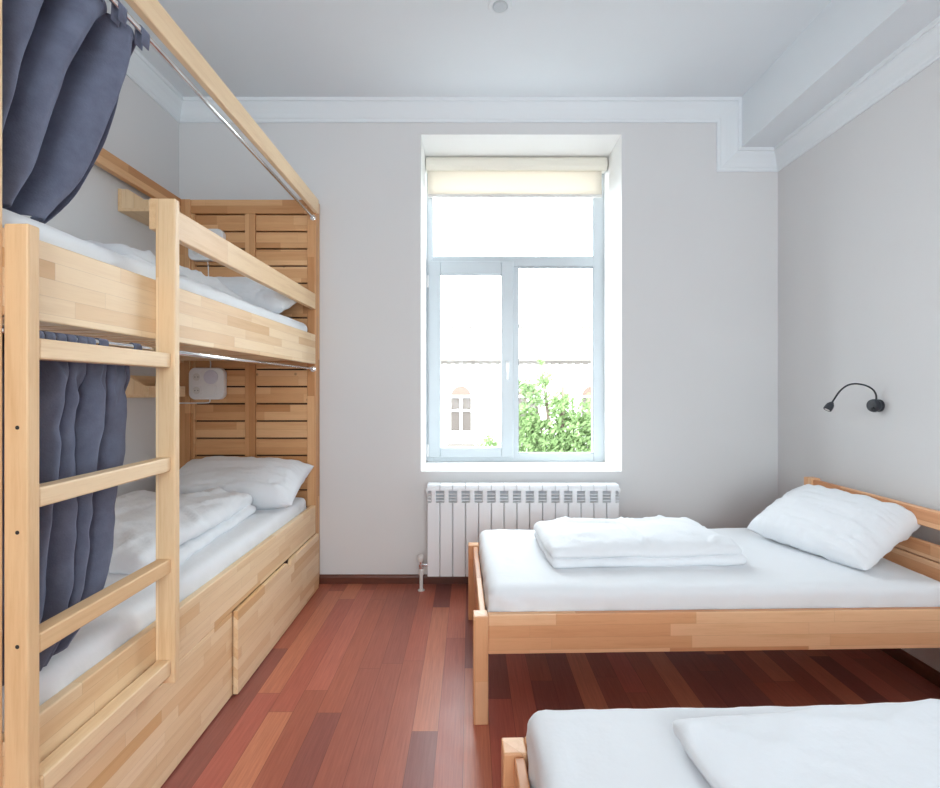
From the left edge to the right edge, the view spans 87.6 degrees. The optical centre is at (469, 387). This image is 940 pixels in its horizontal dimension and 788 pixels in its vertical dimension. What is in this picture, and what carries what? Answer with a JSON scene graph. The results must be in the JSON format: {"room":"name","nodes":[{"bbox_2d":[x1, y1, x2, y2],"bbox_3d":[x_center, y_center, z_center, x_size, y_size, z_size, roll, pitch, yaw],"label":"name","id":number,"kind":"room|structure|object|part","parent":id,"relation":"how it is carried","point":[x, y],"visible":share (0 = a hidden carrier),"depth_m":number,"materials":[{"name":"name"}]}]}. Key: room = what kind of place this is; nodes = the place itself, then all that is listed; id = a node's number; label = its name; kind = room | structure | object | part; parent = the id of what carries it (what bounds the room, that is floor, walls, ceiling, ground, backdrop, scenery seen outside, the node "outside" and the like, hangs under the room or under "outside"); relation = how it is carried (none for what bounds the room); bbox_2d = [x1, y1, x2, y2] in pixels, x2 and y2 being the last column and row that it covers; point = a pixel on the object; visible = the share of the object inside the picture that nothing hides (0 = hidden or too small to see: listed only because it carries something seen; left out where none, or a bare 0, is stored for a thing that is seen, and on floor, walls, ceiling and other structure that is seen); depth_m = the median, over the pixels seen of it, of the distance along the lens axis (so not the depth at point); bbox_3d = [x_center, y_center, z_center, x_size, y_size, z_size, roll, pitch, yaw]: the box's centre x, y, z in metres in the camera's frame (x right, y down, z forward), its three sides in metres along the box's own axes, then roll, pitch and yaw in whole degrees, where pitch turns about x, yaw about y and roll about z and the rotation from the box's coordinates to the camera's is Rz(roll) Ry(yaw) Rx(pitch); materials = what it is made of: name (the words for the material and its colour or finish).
{"room":"dormitory","nodes":[
{"label":"dormitory","id":0,"kind":"room"},
{"bbox_2d":[22,75,178,497],"bbox_3d":[-2.040,-0.300,0.390,0.200,3.200,6.780,0,0,0],"label":"wall","id":1,"kind":"structure","parent":0,"point":[142,134],"depth_m":2.82,"materials":[{"name":"paint"}]},
{"bbox_2d":[118,189,148,225],"bbox_3d":[-1.853,-1.036,2.870,0.173,0.125,0.344,0,0,0],"label":"wall shelf","id":2,"kind":"object","parent":1,"relation":"attached to","point":[130,204],"visible":0.5,"depth_m":2.70,"materials":[{"name":"brown wood"}]},
{"bbox_2d":[126,48,182,121],"bbox_3d":[-1.905,-1.833,0.234,0.070,0.133,6.067,0,0,0],"label":"trim","id":3,"kind":"structure","parent":1,"relation":"attached to","point":[140,70],"depth_m":2.96,"materials":[{"name":"paint"}]},
{"bbox_2d":[125,375,184,397],"bbox_3d":[-1.853,-0.009,2.870,0.173,0.125,0.344,0,0,0],"label":"wall shelf","id":4,"kind":"object","parent":1,"relation":"attached to","point":[138,386],"visible":0.47,"depth_m":2.70,"materials":[{"name":"brown wood"}]},
{"bbox_2d":[105,0,831,96],"bbox_3d":[0.057,-1.975,0.390,4.393,0.150,6.780,0,0,0],"label":"ceiling","id":5,"kind":"structure","parent":0,"point":[257,48],"depth_m":2.71,"materials":[{"name":"paint"}]},
{"bbox_2d":[488,0,511,14],"bbox_3d":[0.149,-1.892,2.430,0.120,0.016,0.120,0,0,0],"label":"ceiling fitting","id":6,"kind":"object","parent":5,"relation":"attached to","point":[498,7],"visible":1,"depth_m":2.43,"materials":[{"name":"paint"}]},
{"bbox_2d":[742,0,939,146],"bbox_3d":[1.914,-1.736,0.234,0.278,0.327,6.067,0,0,0],"label":"ceiling beam","id":7,"kind":"structure","parent":5,"relation":"attached to","point":[847,39],"depth_m":2.50,"materials":[{"name":"paint"}]},
{"bbox_2d":[179,123,777,573],"bbox_3d":[0.057,-0.300,3.523,3.993,3.200,0.513,0,0,0],"label":"wall","id":8,"kind":"structure","parent":0,"point":[691,248],"depth_m":3.27,"materials":[{"name":"paint"}]},
{"bbox_2d":[319,574,467,583],"bbox_3d":[0.057,1.271,3.259,3.993,0.058,0.016,0,0,0],"label":"baseboard","id":9,"kind":"structure","parent":8,"relation":"attached to","point":[323,578],"depth_m":3.25,"materials":[{"name":"brown wood"}]},
{"bbox_2d":[179,97,776,171],"bbox_3d":[0.057,-1.670,3.232,3.993,0.460,0.070,0,0,0],"label":"trim","id":10,"kind":"structure","parent":8,"relation":"attached to","point":[726,112],"depth_m":3.23,"materials":[{"name":"paint"}]},
{"bbox_2d":[426,174,603,461],"bbox_3d":[0.342,-0.568,3.691,1.338,2.245,0.138,0,0,0],"label":"window","id":11,"kind":"structure","parent":8,"relation":"in","point":[507,267],"depth_m":3.69,"materials":[{"name":"grey plastic"}]},
{"bbox_3d":[0.007,-0.214,3.712,0.639,1.475,0.076,0,0,0],"label":"sash","id":12,"kind":"part","parent":11,"relation":"part of","materials":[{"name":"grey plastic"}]},
{"bbox_3d":[0.282,-0.130,3.648,0.028,0.140,0.052,0,0,0],"label":"handle","id":13,"kind":"part","parent":11,"relation":"part of","materials":[{"name":"white plastic"}]},
{"bbox_2d":[426,157,607,376],"bbox_3d":[0.339,-0.873,3.605,1.322,1.625,0.100,0,0,0],"label":"roller blind","id":14,"kind":"object","parent":11,"relation":"attached to","point":[448,177],"visible":1,"depth_m":3.60,"materials":[{"name":"cream fabric"}]},
{"bbox_3d":[0.985,-0.835,3.585,0.008,1.550,0.008,0,0,0],"label":"bead chain","id":15,"kind":"part","parent":14,"relation":"part of","materials":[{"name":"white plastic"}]},
{"bbox_2d":[417,483,619,591],"bbox_3d":[0.317,0.961,3.199,1.312,0.679,0.145,0,0,0],"label":"radiator","id":16,"kind":"object","parent":8,"relation":"attached to","point":[446,555],"visible":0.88,"depth_m":3.13,"materials":[{"name":"white metal"}]},
{"bbox_3d":[-0.317,1.093,3.148,0.042,0.047,0.042,0,0,0],"label":"valve knob","id":17,"kind":"part","parent":16,"relation":"part of","materials":[{"name":"white plastic"}]},
{"bbox_2d":[160,584,939,787],"bbox_3d":[0.057,1.360,0.390,4.393,0.120,6.780,0,0,0],"label":"floor","id":18,"kind":"structure","parent":0,"point":[369,685],"depth_m":2.11,"materials":[{"name":"red wood"}]},
{"bbox_2d":[0,0,319,787],"bbox_3d":[-1.421,0.037,2.123,0.968,2.525,2.277,0,0,0],"label":"bunk bed","id":19,"kind":"object","parent":18,"relation":"on","point":[128,721],"visible":0.8,"depth_m":1.56,"materials":[{"name":"brown wood"}]},
{"bbox_3d":[-1.030,0.037,1.018,0.060,2.525,0.065,0,0,0],"label":"post","id":20,"kind":"part","parent":19,"relation":"part of","materials":[{"name":"brown wood"}]},
{"bbox_2d":[2,325,141,685],"bbox_3d":[-1.053,0.274,1.281,0.098,0.821,0.445,0,0,0],"label":"curtain","id":21,"kind":"object","parent":19,"relation":"hanging from","point":[83,406],"visible":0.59,"depth_m":1.28,"materials":[{"name":"blue fabric"}]},
{"bbox_2d":[2,0,149,223],"bbox_3d":[-1.087,-0.768,1.299,0.167,0.694,0.478,0,0,0],"label":"curtain","id":22,"kind":"object","parent":19,"relation":"hanging from","point":[65,63],"visible":0.96,"depth_m":1.26,"materials":[{"name":"blue fabric"}]},
{"bbox_3d":[-1.010,1.117,1.558,0.020,0.351,1.013,0,0,0],"label":"drawer","id":23,"kind":"part","parent":19,"relation":"part of","materials":[{"name":"brown wood"}]},
{"bbox_2d":[2,497,305,732],"bbox_3d":[-1.453,0.784,2.111,0.855,0.203,2.105,0,0,0],"label":"mattress","id":24,"kind":"object","parent":19,"relation":"on","point":[97,639],"visible":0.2,"depth_m":1.58,"materials":[{"name":"white fabric"}]},
{"bbox_2d":[103,487,255,588],"bbox_3d":[-1.477,0.613,2.167,0.704,0.172,1.085,0,0,-4],"label":"duvet","id":25,"kind":"object","parent":24,"relation":"on","point":[208,514],"visible":0.52,"depth_m":2.13,"materials":[{"name":"white fabric"}]},
{"bbox_2d":[179,456,313,509],"bbox_3d":[-1.400,0.568,2.939,0.808,0.299,0.428,0,0,0],"label":"pillow","id":26,"kind":"object","parent":24,"relation":"on","point":[272,483],"visible":0.73,"depth_m":2.82,"materials":[{"name":"white fabric"}]},
{"bbox_2d":[2,208,306,331],"bbox_3d":[-1.452,-0.305,2.114,0.855,0.233,2.108,0,0,0],"label":"mattress","id":27,"kind":"object","parent":19,"relation":"on","point":[51,235],"visible":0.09,"depth_m":1.46,"materials":[{"name":"white fabric"}]},
{"bbox_2d":[86,240,247,302],"bbox_3d":[-1.499,-0.482,2.130,0.709,0.154,0.994,0,0,-2],"label":"duvet","id":28,"kind":"object","parent":27,"relation":"on","point":[147,257],"visible":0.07,"depth_m":1.99,"materials":[{"name":"white fabric"}]},
{"bbox_2d":[215,277,296,313],"bbox_3d":[-1.420,-0.546,2.947,0.744,0.280,0.392,0,0,0],"label":"pillow","id":29,"kind":"object","parent":27,"relation":"on","point":[252,292],"visible":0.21,"depth_m":2.78,"materials":[{"name":"white fabric"}]},
{"bbox_3d":[-1.016,-0.124,2.112,0.017,0.017,2.125,0,0,0],"label":"curtain rod","id":30,"kind":"part","parent":19,"relation":"part of","materials":[{"name":"silver metal"}]},
{"bbox_3d":[-1.015,0.850,2.112,0.030,0.181,2.126,0,0,0],"label":"rail","id":31,"kind":"part","parent":19,"relation":"part of","materials":[{"name":"brown wood"}]},
{"bbox_3d":[-1.015,-0.251,2.112,0.030,0.189,2.126,0,0,0],"label":"rail","id":32,"kind":"part","parent":19,"relation":"part of","materials":[{"name":"brown wood"}]},
{"bbox_3d":[-1.860,0.037,3.219,0.090,2.525,0.087,0,0,0],"label":"post","id":33,"kind":"part","parent":19,"relation":"part of","materials":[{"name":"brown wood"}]},
{"bbox_2d":[179,361,226,403],"bbox_3d":[-1.734,-0.046,3.154,0.313,0.296,0.057,0,0,0],"label":"panel","id":34,"kind":"object","parent":19,"relation":"attached to","point":[210,383],"visible":0.94,"depth_m":3.14,"materials":[{"name":"white plastic"}]},
{"bbox_3d":[-1.782,0.087,3.166,0.216,0.030,0.009,0,0,2],"label":"power cord","id":35,"kind":"part","parent":34,"relation":"part of","materials":[{"name":"white plastic"}]},
{"bbox_2d":[192,385,201,395],"bbox_3d":[-1.748,0.016,3.135,0.066,0.066,0.007,0,0,0],"label":"socket","id":36,"kind":"object","parent":34,"relation":"attached to","point":[196,389],"depth_m":3.13,"materials":[{"name":"white plastic"}]},
{"bbox_2d":[192,372,201,381],"bbox_3d":[-1.748,-0.070,3.135,0.066,0.066,0.007,0,0,0],"label":"socket","id":37,"kind":"object","parent":34,"relation":"attached to","point":[196,376],"depth_m":3.13,"materials":[{"name":"white plastic"}]},
{"bbox_2d":[206,385,215,395],"bbox_3d":[-1.656,0.016,3.134,0.066,0.066,0.010,0,0,0],"label":"switch","id":38,"kind":"object","parent":34,"relation":"attached to","point":[210,389],"depth_m":3.13,"materials":[{"name":"white plastic"}]},
{"bbox_2d":[204,370,217,383],"bbox_3d":[-1.658,-0.070,3.131,0.090,0.090,0.012,0,0,0],"label":"light","id":39,"kind":"object","parent":34,"relation":"attached to","point":[210,376],"depth_m":3.13,"materials":[{"name":"white plastic"}]},
{"bbox_2d":[188,229,225,275],"bbox_3d":[-1.695,-0.821,3.154,0.226,0.402,0.057,0,0,0],"label":"panel","id":40,"kind":"object","parent":19,"relation":"attached to","point":[193,255],"visible":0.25,"depth_m":3.14,"materials":[{"name":"white plastic"}]},
{"bbox_2d":[191,250,200,255],"bbox_3d":[-1.753,-0.876,3.135,0.066,0.066,0.007,0,0,0],"label":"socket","id":41,"kind":"object","parent":40,"relation":"attached to","point":[193,253],"depth_m":3.13,"materials":[{"name":"white plastic"}]},
{"bbox_3d":[-1.016,-1.103,2.112,0.017,0.017,2.125,0,0,0],"label":"curtain rod","id":42,"kind":"part","parent":19,"relation":"part of","materials":[{"name":"silver metal"}]},
{"bbox_3d":[-1.015,-0.559,2.373,0.030,0.100,1.605,0,0,0],"label":"guard rail","id":43,"kind":"part","parent":19,"relation":"part of","materials":[{"name":"brown wood"}]},
{"bbox_3d":[-1.435,-1.179,3.200,0.759,0.091,0.031,0,0,0],"label":"panel rail","id":44,"kind":"part","parent":19,"relation":"part of","materials":[{"name":"brown wood"}]},
{"bbox_3d":[-1.435,-0.113,3.239,0.759,2.225,0.047,0,0,0],"label":"head panel","id":45,"kind":"part","parent":19,"relation":"part of","materials":[{"name":"brown wood"}]},
{"bbox_3d":[-0.989,1.117,2.619,0.020,0.351,1.106,0,0,0],"label":"drawer","id":46,"kind":"part","parent":19,"relation":"part of","materials":[{"name":"brown wood"}]},
{"bbox_3d":[-1.028,0.037,3.219,0.056,2.525,0.087,0,0,0],"label":"post","id":47,"kind":"part","parent":19,"relation":"part of","materials":[{"name":"brown wood"}]},
{"bbox_2d":[501,737,529,787],"bbox_3d":[1.094,0.907,0.807,2.008,0.785,0.912,0,0,-1],"label":"bed","id":48,"kind":"object","parent":18,"relation":"on","point":[514,757],"visible":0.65,"depth_m":1.18,"materials":[{"name":"brown wood"}]},
{"bbox_3d":[0.129,0.959,0.782,0.026,0.142,0.796,0,0,-1],"label":"foot rail","id":49,"kind":"part","parent":48,"relation":"part of","materials":[{"name":"brown wood"}]},
{"bbox_3d":[1.083,0.953,1.246,1.892,0.154,0.026,0,0,-1],"label":"rail","id":50,"kind":"part","parent":48,"relation":"part of","materials":[{"name":"brown wood"}]},
{"bbox_2d":[526,704,849,787],"bbox_3d":[1.092,0.876,0.819,1.905,0.202,0.855,0,0,-1],"label":"mattress","id":51,"kind":"object","parent":48,"relation":"on","point":[621,747],"visible":0.43,"depth_m":1.07,"materials":[{"name":"white fabric"}]},
{"bbox_2d":[673,698,939,787],"bbox_3d":[1.127,0.753,0.840,1.320,0.077,0.650,0,0,-6],"label":"duvet","id":52,"kind":"object","parent":51,"relation":"on","point":[872,745],"visible":1,"depth_m":1.00,"materials":[{"name":"white fabric"}]},
{"bbox_2d":[468,477,939,724],"bbox_3d":[1.005,0.907,2.369,2.008,0.785,0.912,0,0,-1],"label":"bed","id":53,"kind":"object","parent":18,"relation":"on","point":[884,627],"visible":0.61,"depth_m":1.92,"materials":[{"name":"brown wood"}]},
{"bbox_3d":[0.020,1.091,2.772,0.058,0.419,0.058,0,0,-1],"label":"leg","id":54,"kind":"part","parent":53,"relation":"part of","materials":[{"name":"brown wood"}]},
{"bbox_3d":[0.040,0.959,2.345,0.026,0.142,0.796,0,0,-1],"label":"foot rail","id":55,"kind":"part","parent":53,"relation":"part of","materials":[{"name":"brown wood"}]},
{"bbox_3d":[0.041,1.091,1.918,0.058,0.419,0.058,0,0,-1],"label":"leg","id":56,"kind":"part","parent":53,"relation":"part of","materials":[{"name":"brown wood"}]},
{"bbox_2d":[479,528,939,611],"bbox_3d":[1.005,0.879,2.370,1.903,0.193,0.857,0,0,-1],"label":"mattress","id":57,"kind":"object","parent":53,"relation":"on","point":[517,575],"visible":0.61,"depth_m":1.99,"materials":[{"name":"white fabric"}]},
{"bbox_2d":[534,515,746,567],"bbox_3d":[0.781,0.729,2.385,0.893,0.135,0.481,0,0,-3],"label":"duvet","id":58,"kind":"object","parent":57,"relation":"on","point":[659,540],"visible":1,"depth_m":2.19,"materials":[{"name":"white fabric"}]},
{"bbox_2d":[747,484,920,569],"bbox_3d":[1.749,0.655,2.390,0.396,0.304,0.592,0,0,-18],"label":"pillow","id":59,"kind":"object","parent":57,"relation":"on","point":[845,528],"visible":0.99,"depth_m":2.25,"materials":[{"name":"white fabric"}]},
{"bbox_3d":[1.016,0.953,1.930,1.892,0.154,0.026,0,0,-1],"label":"rail","id":60,"kind":"part","parent":53,"relation":"part of","materials":[{"name":"brown wood"}]},
{"bbox_3d":[1.969,0.907,2.821,0.058,0.785,0.058,0,0,-1],"label":"head post","id":61,"kind":"part","parent":53,"relation":"part of","materials":[{"name":"brown wood"}]},
{"bbox_3d":[1.977,0.561,2.394,0.026,0.078,0.796,0,0,-1],"label":"headboard rail","id":62,"kind":"part","parent":53,"relation":"part of","materials":[{"name":"brown wood"}]},
{"bbox_3d":[1.977,0.870,2.394,0.026,0.260,0.796,0,0,-1],"label":"headboard rail","id":63,"kind":"part","parent":53,"relation":"part of","materials":[{"name":"brown wood"}]},
{"bbox_3d":[1.977,0.702,2.394,0.026,0.067,0.796,0,0,-1],"label":"headboard rail","id":64,"kind":"part","parent":53,"relation":"part of","materials":[{"name":"brown wood"}]},
{"bbox_2d":[778,59,939,671],"bbox_3d":[2.153,-0.300,0.390,0.200,3.200,6.780,0,0,0],"label":"wall","id":65,"kind":"structure","parent":0,"point":[859,210],"depth_m":2.54,"materials":[{"name":"paint"}]},
{"bbox_2d":[823,383,884,411],"bbox_3d":[1.912,0.048,2.452,0.283,0.146,0.068,0,0,0],"label":"wall lamp","id":66,"kind":"object","parent":65,"relation":"attached to","point":[873,405],"visible":1,"depth_m":2.44,"materials":[{"name":"black plastic"}]},
{"bbox_3d":[1.919,0.027,2.449,0.231,0.105,0.008,0,0,0],"label":"gooseneck arm","id":67,"kind":"part","parent":66,"relation":"part of","materials":[{"name":"grey plastic"}]},
{"bbox_3d":[2.046,0.088,2.455,0.014,0.062,0.062,0,0,0],"label":"wall plate","id":68,"kind":"part","parent":66,"relation":"part of","materials":[{"name":"grey plastic"}]},
{"bbox_2d":[774,16,939,171],"bbox_3d":[2.018,-1.506,0.234,0.070,0.133,6.067,0,0,0],"label":"trim","id":69,"kind":"structure","parent":65,"relation":"attached to","point":[922,50],"depth_m":2.49,"materials":[{"name":"paint"}]},
{"bbox_2d":[880,648,939,687],"bbox_3d":[2.045,1.271,0.226,0.016,0.058,6.051,0,0,0],"label":"baseboard","id":70,"kind":"structure","parent":65,"relation":"attached to","point":[924,670],"depth_m":2.24,"materials":[{"name":"brown wood"}]},
{"label":"outside","id":71,"kind":"structure","parent":0,"visible":0},
{"bbox_3d":[0.000,5.900,24.390,80.000,0.200,41.220,0,0,0],"label":"ground","id":72,"kind":"structure","parent":71,"visible":0},
{"bbox_2d":[472,434,500,446],"bbox_3d":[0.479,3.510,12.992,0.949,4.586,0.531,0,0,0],"label":"shrub","id":73,"kind":"object","parent":72,"relation":"on","point":[489,438],"visible":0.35,"depth_m":12.95,"materials":[{"name":"green plant"}]},
{"bbox_2d":[441,299,590,451],"bbox_3d":[2.000,0.900,24.820,32.000,9.800,6.360,0,0,0],"label":"building","id":74,"kind":"structure","parent":72,"relation":"on","point":[556,331],"depth_m":22.00,"materials":[{"name":"stone"}]},
{"bbox_3d":[-0.404,2.339,21.820,1.198,0.591,0.360,0,0,0],"label":"balcony railing","id":75,"kind":"part","parent":74,"relation":"part of","materials":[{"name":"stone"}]},
{"bbox_3d":[2.000,-1.208,21.850,32.000,0.171,0.300,0,0,0],"label":"cornice","id":76,"kind":"part","parent":74,"relation":"part of","materials":[{"name":"stone"}]},
{"bbox_2d":[519,357,590,451],"bbox_3d":[1.977,2.587,9.998,2.445,6.434,1.250,0,0,0],"label":"tree","id":77,"kind":"object","parent":72,"relation":"on","point":[535,441],"visible":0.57,"depth_m":9.85,"materials":[{"name":"green plant"}]}
]}

